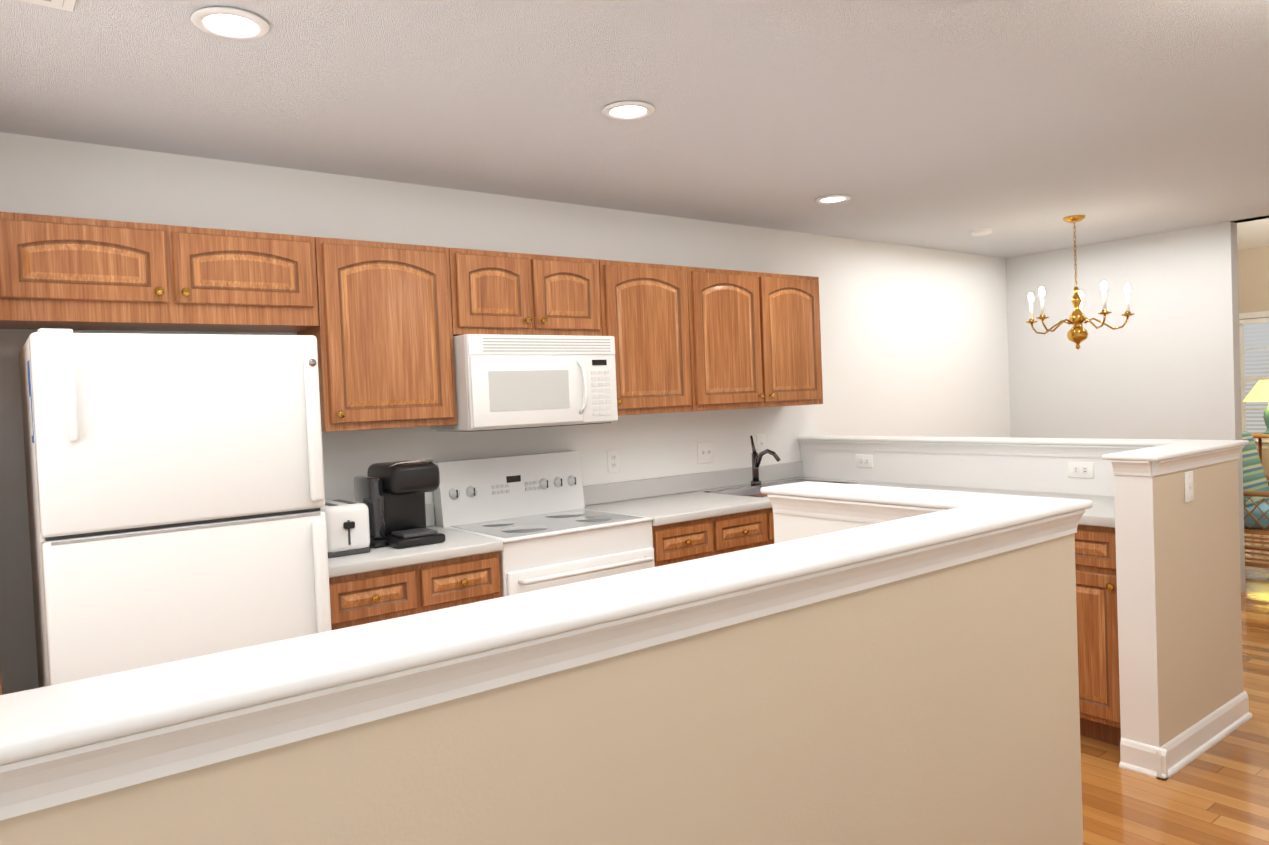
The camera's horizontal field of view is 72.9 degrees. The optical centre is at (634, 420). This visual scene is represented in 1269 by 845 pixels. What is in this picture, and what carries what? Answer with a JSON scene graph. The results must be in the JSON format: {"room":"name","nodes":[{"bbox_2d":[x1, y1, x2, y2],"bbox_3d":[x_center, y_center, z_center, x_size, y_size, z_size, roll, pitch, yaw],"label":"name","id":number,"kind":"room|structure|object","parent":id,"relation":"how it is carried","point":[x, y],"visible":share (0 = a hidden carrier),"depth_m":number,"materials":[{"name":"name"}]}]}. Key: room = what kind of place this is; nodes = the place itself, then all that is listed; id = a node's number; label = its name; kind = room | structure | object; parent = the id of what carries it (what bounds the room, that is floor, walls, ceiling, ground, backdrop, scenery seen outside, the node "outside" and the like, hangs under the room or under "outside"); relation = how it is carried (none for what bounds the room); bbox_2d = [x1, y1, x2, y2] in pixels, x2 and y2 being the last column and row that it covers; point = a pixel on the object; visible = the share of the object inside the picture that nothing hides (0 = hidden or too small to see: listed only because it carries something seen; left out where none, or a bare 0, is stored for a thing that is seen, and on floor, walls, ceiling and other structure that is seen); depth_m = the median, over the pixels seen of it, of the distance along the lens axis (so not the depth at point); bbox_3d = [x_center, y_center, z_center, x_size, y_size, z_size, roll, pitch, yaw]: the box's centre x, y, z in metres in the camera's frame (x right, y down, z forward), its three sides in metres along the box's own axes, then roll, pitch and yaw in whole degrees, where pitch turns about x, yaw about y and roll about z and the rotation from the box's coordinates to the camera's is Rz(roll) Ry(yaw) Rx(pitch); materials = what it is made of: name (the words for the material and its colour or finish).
{"room":"kitchen","nodes":[
{"label":"kitchen","id":0,"kind":"room"},
{"bbox_2d":[0,132,1010,694],"bbox_3d":[0.113,0.108,4.739,7.470,2.460,0.120,-4,2,-37],"label":"wall","id":1,"kind":"structure","parent":0,"point":[914,340],"depth_m":4.39,"materials":[{"name":"white paint"}]},
{"bbox_2d":[0,212,179,330],"bbox_3d":[-1.890,-0.493,2.926,0.500,0.340,0.318,-4,2,-37],"label":"upper cabinet","id":2,"kind":"object","parent":1,"relation":"attached to","point":[57,272],"depth_m":2.82,"materials":[{"name":"brown wood"}]},
{"bbox_2d":[172,225,327,334],"bbox_3d":[-1.494,-0.517,3.230,0.500,0.340,0.318,-4,2,-37],"label":"upper cabinet","id":3,"kind":"object","parent":1,"relation":"attached to","point":[227,280],"depth_m":3.12,"materials":[{"name":"brown wood"}]},
{"bbox_2d":[300,237,459,431],"bbox_3d":[-1.067,-0.341,3.557,0.550,0.745,0.318,-4,2,-37],"label":"upper cabinet","id":4,"kind":"object","parent":1,"relation":"attached to","point":[384,323],"depth_m":3.42,"materials":[{"name":"brown wood"}]},
{"bbox_2d":[456,248,607,335],"bbox_3d":[-0.550,-0.563,3.955,0.768,0.365,0.318,-4,2,-37],"label":"upper cabinet","id":5,"kind":"object","parent":1,"relation":"attached to","point":[501,293],"depth_m":3.84,"materials":[{"name":"brown wood"}]},
{"bbox_2d":[430,334,617,431],"bbox_3d":[-0.490,-0.171,3.907,0.756,0.404,0.452,-4,2,-37],"label":"microwave","id":6,"kind":"object","parent":5,"relation":"attached to","point":[503,382],"visible":1,"depth_m":3.71,"materials":[{"name":"white"}]},
{"bbox_2d":[607,450,619,472],"bbox_3d":[-0.110,0.214,4.487,0.075,0.118,0.008,-4,2,-37],"label":"outlet","id":7,"kind":"object","parent":1,"relation":"attached to","point":[613,461],"visible":1,"depth_m":4.48,"materials":[{"name":"white plastic"}]},
{"bbox_2d":[604,260,699,415],"bbox_3d":[-0.017,-0.405,4.363,0.552,0.745,0.318,-4,2,-37],"label":"upper cabinet","id":8,"kind":"object","parent":1,"relation":"attached to","point":[652,307],"depth_m":4.25,"materials":[{"name":"brown wood"}]},
{"bbox_2d":[697,441,713,463],"bbox_3d":[0.409,0.183,4.878,0.125,0.122,0.019,-4,2,-37],"label":"switch plate","id":9,"kind":"object","parent":1,"relation":"attached to","point":[705,452],"visible":1,"depth_m":4.88,"materials":[{"name":"white plastic"}]},
{"bbox_2d":[692,267,822,410],"bbox_3d":[0.606,-0.443,4.841,1.021,0.745,0.318,-4,2,-37],"label":"upper cabinet","id":10,"kind":"object","parent":1,"relation":"attached to","point":[758,334],"depth_m":4.69,"materials":[{"name":"brown wood"}]},
{"bbox_2d":[756,434,765,453],"bbox_3d":[0.765,0.141,5.151,0.075,0.118,0.019,-4,2,-37],"label":"switch plate","id":11,"kind":"object","parent":1,"relation":"attached to","point":[761,442],"visible":0.83,"depth_m":5.15,"materials":[{"name":"white plastic"}]},
{"bbox_2d":[0,493,1092,844],"bbox_3d":[-0.376,0.865,1.024,3.602,1.180,0.192,-4,2,-37],"label":"wall","id":12,"kind":"structure","parent":0,"point":[836,663],"depth_m":1.26,"materials":[{"name":"beige paint"}]},
{"bbox_2d":[0,0,1268,257],"bbox_3d":[0.547,-1.116,1.815,10.220,0.100,6.700,-4,2,-37],"label":"ceiling","id":13,"kind":"structure","parent":0,"point":[1022,126],"depth_m":2.89,"materials":[{"name":"white paint"}]},
{"bbox_2d":[17,0,76,11],"bbox_3d":[-1.375,-0.978,1.864,0.290,0.016,0.290,-4,2,-37],"label":"ceiling vent","id":14,"kind":"object","parent":13,"relation":"in","point":[68,5],"visible":0.95,"depth_m":2.01,"materials":[{"name":"white"}]},
{"bbox_2d":[190,6,269,39],"bbox_3d":[-1.021,-1.004,2.174,0.184,0.012,0.184,-4,2,-37],"label":"recessed light","id":15,"kind":"object","parent":13,"relation":"in","point":[229,23],"visible":0.98,"depth_m":2.17,"materials":[{"name":"white"}]},
{"bbox_2d":[602,101,654,119],"bbox_3d":[-0.021,-1.065,2.954,0.184,0.012,0.184,-4,2,-37],"label":"recessed light","id":16,"kind":"object","parent":13,"relation":"in","point":[627,110],"visible":1,"depth_m":2.95,"materials":[{"name":"white"}]},
{"bbox_2d":[815,194,850,203],"bbox_3d":[1.030,-1.148,4.455,0.184,0.012,0.184,-4,2,-37],"label":"recessed light","id":17,"kind":"object","parent":13,"relation":"in","point":[835,198],"visible":0.98,"depth_m":4.45,"materials":[{"name":"white"}]},
{"bbox_2d":[971,228,991,235],"bbox_3d":[2.243,-1.215,5.550,0.128,0.035,0.128,-4,2,-37],"label":"smoke detector","id":18,"kind":"object","parent":13,"relation":"attached to","point":[980,231],"visible":1,"depth_m":5.51,"materials":[{"name":"white plastic"}]},
{"bbox_2d":[1026,215,1133,348],"bbox_3d":[2.688,-0.838,5.275,0.608,0.810,0.586,-4,2,-37],"label":"chandelier","id":19,"kind":"object","parent":13,"relation":"hanging from","point":[1077,333],"visible":1,"depth_m":5.22,"materials":[{"name":"gold metal"}]},
{"bbox_2d":[760,481,975,528],"bbox_3d":[0.688,0.785,2.409,0.222,1.180,0.674,-4,2,-37],"label":"wall","id":20,"kind":"structure","parent":0,"point":[797,503],"depth_m":2.42,"materials":[{"name":"beige paint"}]},
{"bbox_2d":[1005,216,1267,592],"bbox_3d":[4.545,-1.176,4.883,0.147,4.650,6.700,-4,2,-37],"label":"wall","id":21,"kind":"structure","parent":0,"point":[1163,362],"depth_m":6.12,"materials":[{"name":"white paint"}]},
{"bbox_2d":[1080,533,1268,844],"bbox_3d":[3.022,1.276,3.699,16.200,0.060,6.700,-4,2,-37],"label":"floor","id":22,"kind":"structure","parent":0,"point":[1217,793],"depth_m":3.07,"materials":[{"name":"brown wood"}]},
{"bbox_2d":[0,672,1,694],"bbox_3d":[-2.244,0.431,2.447,0.665,2.130,0.636,-4,2,-37],"label":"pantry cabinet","id":23,"kind":"object","parent":22,"relation":"on","point":[0,685],"depth_m":2.44,"materials":[{"name":"brown wood"}]},
{"bbox_2d":[19,328,331,687],"bbox_3d":[-1.506,0.594,2.840,0.762,1.722,0.796,-4,2,-37],"label":"fridge","id":24,"kind":"object","parent":22,"relation":"on","point":[175,493],"visible":0.73,"depth_m":2.52,"materials":[{"name":"white metal"}]},
{"bbox_2d":[432,451,654,596],"bbox_3d":[-0.373,0.775,3.831,0.760,1.215,0.691,-4,2,-37],"label":"stove","id":25,"kind":"object","parent":22,"relation":"on","point":[540,520],"visible":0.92,"depth_m":3.82,"materials":[{"name":"white metal"}]},
{"bbox_2d":[328,435,1120,745],"bbox_3d":[0.459,0.745,3.558,3.169,1.221,2.160,-4,2,-37],"label":"base cabinets","id":26,"kind":"object","parent":22,"relation":"on","point":[702,514],"depth_m":3.42,"materials":[{"name":"brown wood"}]},
{"bbox_2d":[320,499,369,557],"bbox_3d":[-1.129,0.404,3.257,0.170,0.186,0.295,-4,2,-37],"label":"toaster","id":27,"kind":"object","parent":26,"relation":"on","point":[347,527],"visible":0.75,"depth_m":3.15,"materials":[{"name":"white plastic"}]},
{"bbox_2d":[354,459,445,548],"bbox_3d":[-0.940,0.320,3.406,0.260,0.333,0.310,-4,2,-37],"label":"coffee maker","id":28,"kind":"object","parent":26,"relation":"on","point":[391,495],"visible":0.96,"depth_m":3.33,"materials":[{"name":"black plastic"}]},
{"bbox_2d":[797,435,1251,780],"bbox_3d":[1.553,0.701,4.292,0.918,1.180,2.332,-4,2,-37],"label":"half wall","id":29,"kind":"structure","parent":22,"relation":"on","point":[1184,701],"depth_m":3.39,"materials":[{"name":"beige paint"}]},
{"bbox_2d":[856,454,872,467],"bbox_3d":[1.333,0.237,4.981,0.008,0.075,0.118,-4,2,-37],"label":"outlet plate","id":30,"kind":"object","parent":29,"relation":"attached to","point":[864,461],"visible":1,"depth_m":4.98,"materials":[{"name":"white"}]},
{"bbox_2d":[1068,461,1093,477],"bbox_3d":[2.082,0.231,4.005,0.008,0.075,0.118,-4,2,-37],"label":"outlet plate","id":31,"kind":"object","parent":29,"relation":"attached to","point":[1080,469],"visible":1,"depth_m":4.00,"materials":[{"name":"white"}]},
{"bbox_2d":[1184,471,1193,502],"bbox_3d":[2.146,0.256,3.311,0.075,0.118,0.019,-4,2,-37],"label":"light switch","id":32,"kind":"object","parent":29,"relation":"attached to","point":[1189,486],"visible":1,"depth_m":3.31,"materials":[{"name":"white plastic"}]},
{"bbox_2d":[1242,431,1268,568],"bbox_3d":[4.610,0.603,6.098,0.720,1.025,0.843,-4,2,-37],"label":"rattan chair","id":33,"kind":"object","parent":22,"relation":"on","point":[1256,498],"visible":0.31,"depth_m":6.06,"materials":[{"name":"brown"}]},
{"bbox_2d":[1251,433,1268,479],"bbox_3d":[7.328,0.532,9.868,0.600,0.749,0.600,-4,2,-37],"label":"side table","id":34,"kind":"object","parent":22,"relation":"on","point":[1259,436],"visible":0.21,"depth_m":10.02,"materials":[{"name":"brown wood"}]},
{"bbox_2d":[1243,380,1268,433],"bbox_3d":[7.299,-0.154,9.851,0.520,0.620,0.520,-4,2,-37],"label":"table lamp","id":35,"kind":"object","parent":34,"relation":"on","point":[1259,392],"visible":1,"depth_m":9.81,"materials":[{"name":"teal"}]},
{"bbox_2d":[1237,218,1268,249],"bbox_3d":[6.880,-2.796,6.684,5.900,1.700,6.700,-4,2,-37],"label":"ceiling","id":36,"kind":"structure","parent":0,"point":[1252,234],"depth_m":10.14,"materials":[{"name":"white paint"}]},
{"bbox_2d":[1238,246,1268,480],"bbox_3d":[9.252,-0.689,8.491,0.147,3.100,6.700,-4,2,-37],"label":"wall","id":37,"kind":"structure","parent":0,"point":[1253,275],"depth_m":10.51,"materials":[{"name":"beige paint"}]},
{"bbox_2d":[1239,311,1268,448],"bbox_3d":[7.779,-0.490,10.366,0.120,1.680,1.020,-4,2,-37],"label":"living room window","id":38,"kind":"structure","parent":37,"relation":"in","point":[1256,317],"depth_m":10.62,"materials":[{"name":"white"}]},
{"bbox_2d":[1244,322,1268,432],"bbox_3d":[8.911,-0.210,9.109,0.014,2.140,4.200,-4,2,-37],"label":"window blind","id":39,"kind":"object","parent":37,"relation":"attached to","point":[1256,335],"depth_m":10.65,"materials":[{"name":"grey plastic"}]}
]}

